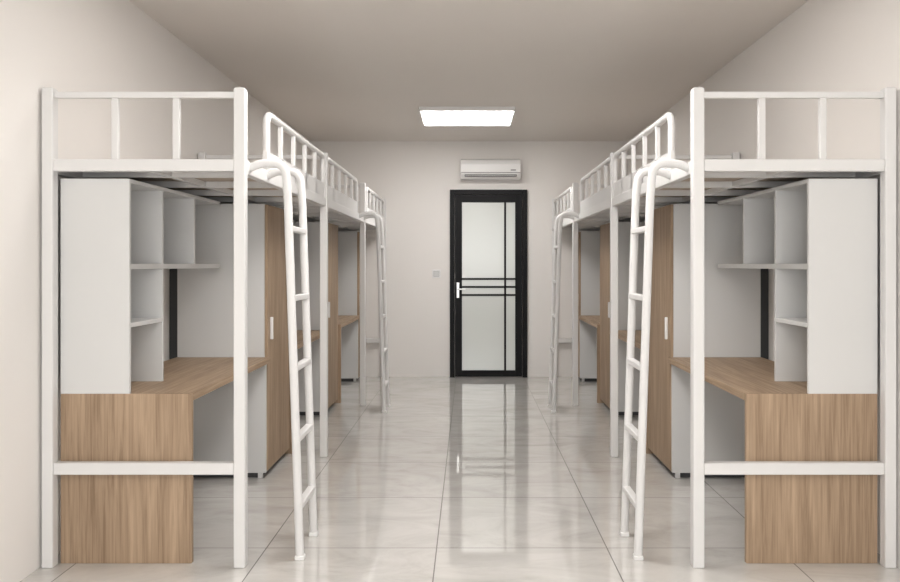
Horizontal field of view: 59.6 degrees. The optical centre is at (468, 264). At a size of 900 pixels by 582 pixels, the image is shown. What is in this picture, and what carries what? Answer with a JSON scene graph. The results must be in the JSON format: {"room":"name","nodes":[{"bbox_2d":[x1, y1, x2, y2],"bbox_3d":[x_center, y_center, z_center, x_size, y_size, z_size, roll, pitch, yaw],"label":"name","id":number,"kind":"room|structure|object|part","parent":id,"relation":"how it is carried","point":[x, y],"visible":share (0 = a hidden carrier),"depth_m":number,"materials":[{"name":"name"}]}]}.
{"room":"dormitory room","nodes":[
{"label":"dormitory room","id":0,"kind":"room"},
{"bbox_2d":[0,0,309,581],"bbox_3d":[-1.937,-0.070,3.865,0.100,2.800,10.930,0,0,0],"label":"wall","id":1,"kind":"structure","parent":0,"point":[61,45],"depth_m":3.52,"materials":[{"name":"paint"}]},
{"bbox_2d":[20,377,899,581],"bbox_3d":[0.000,1.380,3.865,3.974,0.100,11.130,0,0,0],"label":"floor","id":2,"kind":"structure","parent":0,"point":[460,479],"depth_m":4.40,"materials":[{"name":"tile"}]},
{"bbox_2d":[61,179,269,562],"bbox_3d":[-1.528,0.472,4.197,0.584,1.715,1.399,0,0,0],"label":"table","id":3,"kind":"object","parent":2,"relation":"on","point":[121,400],"visible":0.97,"depth_m":3.50,"materials":[{"name":"brown wood"}]},
{"bbox_3d":[-1.528,0.952,3.510,0.584,0.756,0.025,0,0,0],"label":"desk panel","id":4,"kind":"part","parent":3,"relation":"part of","materials":[{"name":"brown wood"}]},
{"bbox_2d":[61,179,219,393],"bbox_3d":[-1.667,0.095,4.137,0.307,0.959,1.280,0,0,0],"label":"bookshelf","id":5,"kind":"object","parent":3,"relation":"attached to","point":[119,237],"depth_m":3.50,"materials":[{"name":"white laminate"}]},
{"bbox_3d":[-1.541,0.949,4.883,0.558,0.682,0.026,0,0,0],"label":"desk panel","id":6,"kind":"part","parent":3,"relation":"part of","materials":[{"name":"white laminate"}]},
{"bbox_2d":[42,87,325,567],"bbox_3d":[-1.309,0.275,4.435,1.132,2.111,1.990,0,0,0],"label":"bed","id":7,"kind":"object","parent":2,"relation":"on","point":[237,180],"visible":0.97,"depth_m":3.46,"materials":[{"name":"white metal"}]},
{"bbox_3d":[-1.008,-0.507,4.657,0.024,0.115,1.545,0,0,0],"label":"guard panel","id":8,"kind":"part","parent":7,"relation":"part of","materials":[{"name":"white metal"}]},
{"bbox_3d":[-1.008,-0.616,4.657,0.038,0.312,1.543,0,0,0],"label":"guard rail","id":9,"kind":"part","parent":7,"relation":"part of","materials":[{"name":"white metal"}]},
{"bbox_2d":[169,204,289,477],"bbox_3d":[-1.562,0.474,5.209,0.644,1.712,0.622,0,0,0],"label":"wardrobe","id":10,"kind":"object","parent":2,"relation":"on","point":[201,300],"visible":0.62,"depth_m":4.90,"materials":[{"name":"white laminate"}]},
{"bbox_3d":[-1.249,0.400,4.973,0.018,0.140,0.014,0,0,0],"label":"door handle","id":11,"kind":"part","parent":10,"relation":"part of","materials":[{"name":"white plastic"}]},
{"bbox_3d":[-1.267,0.454,5.209,0.018,1.663,0.616,0,0,0],"label":"door","id":12,"kind":"part","parent":10,"relation":"part of","materials":[{"name":"brown wood"}]},
{"bbox_2d":[198,152,389,456],"bbox_3d":[-1.309,0.275,6.425,1.132,2.111,1.990,0,0,0],"label":"bed","id":13,"kind":"object","parent":2,"relation":"on","point":[339,206],"visible":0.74,"depth_m":5.81,"materials":[{"name":"white metal"}]},
{"bbox_3d":[-1.008,-0.507,6.253,0.024,0.115,1.545,0,0,0],"label":"guard panel","id":14,"kind":"part","parent":13,"relation":"part of","materials":[{"name":"white metal"}]},
{"bbox_3d":[-1.008,-0.616,6.253,0.038,0.312,1.543,0,0,0],"label":"guard rail","id":15,"kind":"part","parent":13,"relation":"part of","materials":[{"name":"white metal"}]},
{"bbox_2d":[284,220,328,453],"bbox_3d":[-1.528,0.472,6.231,0.584,1.715,1.391,0,0,0],"label":"table","id":16,"kind":"object","parent":2,"relation":"on","point":[315,334],"visible":0.05,"depth_m":6.90,"materials":[{"name":"brown wood"}]},
{"bbox_3d":[-1.528,0.952,5.548,0.584,0.756,0.025,0,0,0],"label":"desk panel","id":17,"kind":"part","parent":16,"relation":"part of","materials":[{"name":"brown wood"}]},
{"bbox_3d":[-1.541,0.949,6.913,0.558,0.682,0.026,0,0,0],"label":"desk panel","id":18,"kind":"part","parent":16,"relation":"part of","materials":[{"name":"white laminate"}]},
{"bbox_2d":[293,222,337,414],"bbox_3d":[-1.562,0.474,7.239,0.644,1.712,0.622,0,0,0],"label":"wardrobe","id":19,"kind":"object","parent":2,"relation":"on","point":[313,228],"visible":0.27,"depth_m":6.95,"materials":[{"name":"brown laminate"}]},
{"bbox_3d":[-1.249,0.400,7.003,0.018,0.140,0.014,0,0,0],"label":"door handle","id":20,"kind":"part","parent":19,"relation":"part of","materials":[{"name":"white plastic"}]},
{"bbox_3d":[-1.267,0.454,7.239,0.018,1.663,0.616,0,0,0],"label":"door","id":21,"kind":"part","parent":19,"relation":"part of","materials":[{"name":"brown wood"}]},
{"bbox_2d":[294,183,385,405],"bbox_3d":[-1.429,0.275,8.367,0.892,2.110,1.895,0,0,0],"label":"bed","id":22,"kind":"object","parent":2,"relation":"on","point":[365,201],"visible":0.48,"depth_m":7.43,"materials":[{"name":"white metal"}]},
{"bbox_3d":[-1.008,-0.507,8.455,0.024,0.115,1.620,0,0,0],"label":"guard panel","id":23,"kind":"part","parent":22,"relation":"part of","materials":[{"name":"white metal"}]},
{"bbox_3d":[-1.008,-0.616,8.455,0.038,0.312,1.618,0,0,0],"label":"guard rail","id":24,"kind":"part","parent":22,"relation":"part of","materials":[{"name":"white metal"}]},
{"bbox_2d":[334,315,359,402],"bbox_3d":[-1.528,0.472,8.258,0.584,1.715,1.386,0,0,0],"label":"table","id":25,"kind":"object","parent":2,"relation":"on","point":[347,324],"visible":0.1,"depth_m":8.93,"materials":[{"name":"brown wood"}]},
{"bbox_3d":[-1.528,0.952,7.577,0.584,0.756,0.025,0,0,0],"label":"desk panel","id":26,"kind":"part","parent":25,"relation":"part of","materials":[{"name":"brown wood"}]},
{"bbox_3d":[-1.541,0.949,8.938,0.558,0.682,0.026,0,0,0],"label":"desk panel","id":27,"kind":"part","parent":25,"relation":"part of","materials":[{"name":"white laminate"}]},
{"bbox_2d":[338,232,359,381],"bbox_3d":[-1.562,0.474,9.104,0.644,1.712,0.302,0,0,0],"label":"wardrobe","id":28,"kind":"object","parent":2,"relation":"on","point":[348,242],"visible":0.24,"depth_m":8.95,"materials":[{"name":"white laminate"}]},
{"bbox_3d":[-1.267,0.454,9.104,0.018,1.663,0.296,0,0,0],"label":"door","id":29,"kind":"part","parent":28,"relation":"part of","materials":[{"name":"brown wood"}]},
{"bbox_2d":[578,232,599,381],"bbox_3d":[1.562,0.474,9.104,0.644,1.712,0.302,0,0,0],"label":"wardrobe","id":30,"kind":"object","parent":2,"relation":"on","point":[588,242],"visible":0.25,"depth_m":8.95,"materials":[{"name":"white laminate"}]},
{"bbox_3d":[1.267,0.454,9.104,0.018,1.663,0.296,0,0,0],"label":"door","id":31,"kind":"part","parent":30,"relation":"part of","materials":[{"name":"brown wood"}]},
{"bbox_2d":[578,315,603,402],"bbox_3d":[1.528,0.472,8.258,0.584,1.715,1.386,0,0,0],"label":"table","id":32,"kind":"object","parent":2,"relation":"on","point":[589,324],"visible":0.11,"depth_m":8.93,"materials":[{"name":"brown wood"}]},
{"bbox_3d":[1.541,0.949,8.938,0.558,0.682,0.026,0,0,0],"label":"desk panel","id":33,"kind":"part","parent":32,"relation":"part of","materials":[{"name":"white laminate"}]},
{"bbox_3d":[1.528,0.952,7.577,0.584,0.756,0.025,0,0,0],"label":"desk panel","id":34,"kind":"part","parent":32,"relation":"part of","materials":[{"name":"brown wood"}]},
{"bbox_2d":[552,183,643,405],"bbox_3d":[1.429,0.275,8.367,0.892,2.110,1.895,0,0,0],"label":"bed","id":35,"kind":"object","parent":2,"relation":"on","point":[572,201],"visible":0.42,"depth_m":7.43,"materials":[{"name":"white metal"}]},
{"bbox_3d":[1.008,-0.616,8.455,0.038,0.312,1.618,0,0,0],"label":"guard rail","id":36,"kind":"part","parent":35,"relation":"part of","materials":[{"name":"white metal"}]},
{"bbox_3d":[1.008,-0.507,8.455,0.024,0.115,1.620,0,0,0],"label":"guard panel","id":37,"kind":"part","parent":35,"relation":"part of","materials":[{"name":"white metal"}]},
{"bbox_2d":[600,222,644,414],"bbox_3d":[1.562,0.474,7.239,0.644,1.712,0.622,0,0,0],"label":"wardrobe","id":38,"kind":"object","parent":2,"relation":"on","point":[624,228],"visible":0.34,"depth_m":6.95,"materials":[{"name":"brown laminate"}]},
{"bbox_3d":[1.267,0.454,7.239,0.018,1.663,0.616,0,0,0],"label":"door","id":39,"kind":"part","parent":38,"relation":"part of","materials":[{"name":"brown wood"}]},
{"bbox_3d":[1.249,0.400,7.003,0.018,0.140,0.014,0,0,0],"label":"door handle","id":40,"kind":"part","parent":38,"relation":"part of","materials":[{"name":"white plastic"}]},
{"bbox_2d":[609,220,653,453],"bbox_3d":[1.528,0.472,6.231,0.584,1.715,1.391,0,0,0],"label":"table","id":41,"kind":"object","parent":2,"relation":"on","point":[622,334],"visible":0.02,"depth_m":6.90,"materials":[{"name":"brown wood"}]},
{"bbox_3d":[1.541,0.949,6.913,0.558,0.682,0.026,0,0,0],"label":"desk panel","id":42,"kind":"part","parent":41,"relation":"part of","materials":[{"name":"white laminate"}]},
{"bbox_3d":[1.528,0.952,5.548,0.584,0.756,0.025,0,0,0],"label":"desk panel","id":43,"kind":"part","parent":41,"relation":"part of","materials":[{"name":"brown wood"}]},
{"bbox_2d":[548,152,739,456],"bbox_3d":[1.309,0.275,6.425,1.132,2.111,1.990,0,0,0],"label":"bed","id":44,"kind":"object","parent":2,"relation":"on","point":[598,206],"visible":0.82,"depth_m":5.78,"materials":[{"name":"white metal"}]},
{"bbox_3d":[1.008,-0.616,6.253,0.038,0.312,1.543,0,0,0],"label":"guard rail","id":45,"kind":"part","parent":44,"relation":"part of","materials":[{"name":"white metal"}]},
{"bbox_3d":[1.008,-0.507,6.253,0.024,0.115,1.545,0,0,0],"label":"guard panel","id":46,"kind":"part","parent":44,"relation":"part of","materials":[{"name":"white metal"}]},
{"bbox_2d":[648,204,768,477],"bbox_3d":[1.562,0.474,5.209,0.644,1.712,0.622,0,0,0],"label":"wardrobe","id":47,"kind":"object","parent":2,"relation":"on","point":[736,300],"visible":0.51,"depth_m":4.90,"materials":[{"name":"white laminate"}]},
{"bbox_3d":[1.267,0.454,5.209,0.018,1.663,0.616,0,0,0],"label":"door","id":48,"kind":"part","parent":47,"relation":"part of","materials":[{"name":"brown wood"}]},
{"bbox_3d":[1.249,0.400,4.973,0.018,0.140,0.014,0,0,0],"label":"door handle","id":49,"kind":"part","parent":47,"relation":"part of","materials":[{"name":"white plastic"}]},
{"bbox_2d":[612,87,895,567],"bbox_3d":[1.309,0.275,4.435,1.132,2.111,1.990,0,0,0],"label":"bed","id":50,"kind":"object","parent":2,"relation":"on","point":[700,180],"visible":0.95,"depth_m":3.45,"materials":[{"name":"white metal"}]},
{"bbox_3d":[1.008,-0.616,4.657,0.038,0.312,1.543,0,0,0],"label":"guard rail","id":51,"kind":"part","parent":50,"relation":"part of","materials":[{"name":"white metal"}]},
{"bbox_3d":[1.008,-0.507,4.657,0.024,0.115,1.545,0,0,0],"label":"guard panel","id":52,"kind":"part","parent":50,"relation":"part of","materials":[{"name":"white metal"}]},
{"bbox_2d":[668,179,876,562],"bbox_3d":[1.528,0.472,4.197,0.584,1.715,1.399,0,0,0],"label":"table","id":53,"kind":"object","parent":2,"relation":"on","point":[816,400],"visible":0.94,"depth_m":3.50,"materials":[{"name":"brown wood"}]},
{"bbox_3d":[1.541,0.949,4.883,0.558,0.682,0.026,0,0,0],"label":"desk panel","id":54,"kind":"part","parent":53,"relation":"part of","materials":[{"name":"white laminate"}]},
{"bbox_2d":[718,179,876,393],"bbox_3d":[1.667,0.095,4.137,0.307,0.959,1.280,0,0,0],"label":"bookshelf","id":55,"kind":"object","parent":53,"relation":"attached to","point":[818,237],"depth_m":3.50,"materials":[{"name":"white laminate"}]},
{"bbox_3d":[1.528,0.952,3.510,0.584,0.756,0.025,0,0,0],"label":"desk panel","id":56,"kind":"part","parent":53,"relation":"part of","materials":[{"name":"brown wood"}]},
{"bbox_2d":[129,0,808,140],"bbox_3d":[0.000,-1.520,3.865,3.974,0.100,11.130,0,0,0],"label":"ceiling","id":57,"kind":"structure","parent":0,"point":[332,70],"depth_m":5.51,"materials":[{"name":"paint"}]},
{"bbox_2d":[419,108,514,124],"bbox_3d":[-0.018,-1.440,7.655,0.895,0.024,0.750,0,0,0],"label":"ceiling light panel","id":58,"kind":"object","parent":57,"relation":"attached to","point":[420,109],"depth_m":7.28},
{"bbox_2d":[421,111,512,124],"bbox_3d":[-0.018,-1.438,7.655,0.859,0.027,0.714,0,0,0],"label":"ceiling light","id":59,"kind":"object","parent":57,"relation":"in","point":[429,117],"visible":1,"depth_m":7.58,"materials":[{"name":"white plastic"}]},
{"bbox_2d":[419,107,514,108],"bbox_3d":[-0.018,-1.461,7.655,0.895,0.018,0.750,0,0,0],"label":"housing","id":60,"kind":"object","parent":57,"relation":"attached to","point":[419,107],"visible":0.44,"depth_m":7.28,"materials":[{"name":"white plastic"}]},
{"bbox_2d":[310,141,627,376],"bbox_3d":[0.000,-0.070,9.380,3.974,2.800,0.100,0,0,0],"label":"wall","id":61,"kind":"structure","parent":0,"point":[416,179],"depth_m":9.33,"materials":[{"name":"paint"}]},
{"bbox_2d":[432,270,440,277],"bbox_3d":[-0.387,0.105,9.321,0.100,0.100,0.018,0,0,0],"label":"light switch","id":62,"kind":"object","parent":61,"relation":"attached to","point":[435,273],"visible":1,"depth_m":9.32,"materials":[{"name":"white plastic"}]},
{"bbox_2d":[450,190,526,376],"bbox_3d":[0.232,0.219,9.283,0.916,2.222,0.092,0,0,0],"label":"door","id":63,"kind":"structure","parent":61,"relation":"in","point":[457,197],"depth_m":9.31,"materials":[{"name":"black metal"}]},
{"bbox_3d":[0.232,0.253,9.313,0.630,1.989,0.010,0,0,0],"label":"glass","id":64,"kind":"part","parent":63,"relation":"part of","materials":[{"name":"white glass"}]},
{"bbox_2d":[462,202,514,369],"bbox_3d":[0.232,0.253,9.303,0.630,1.989,0.010,0,0,0],"label":"bars","id":65,"kind":"object","parent":63,"relation":"attached to","point":[504,278],"visible":1,"depth_m":9.30,"materials":[{"name":"black metal"}]},
{"bbox_2d":[460,159,520,179],"bbox_3d":[0.253,-1.125,9.229,0.705,0.235,0.199,0,0,0],"label":"air conditioner","id":66,"kind":"object","parent":61,"relation":"attached to","point":[470,169],"visible":1,"depth_m":9.13,"materials":[{"name":"white plastic"}]},
{"bbox_2d":[465,174,516,176],"bbox_3d":[0.253,-1.043,9.148,0.605,0.022,0.024,0,0,0],"label":"air vent","id":67,"kind":"object","parent":66,"relation":"attached to","point":[466,175],"depth_m":9.14,"materials":[{"name":"white plastic"}]},
{"bbox_2d":[628,0,899,567],"bbox_3d":[1.937,-0.070,3.865,0.100,2.800,10.930,0,0,0],"label":"wall","id":68,"kind":"structure","parent":0,"point":[823,45],"depth_m":4.29,"materials":[{"name":"paint"}]}
]}

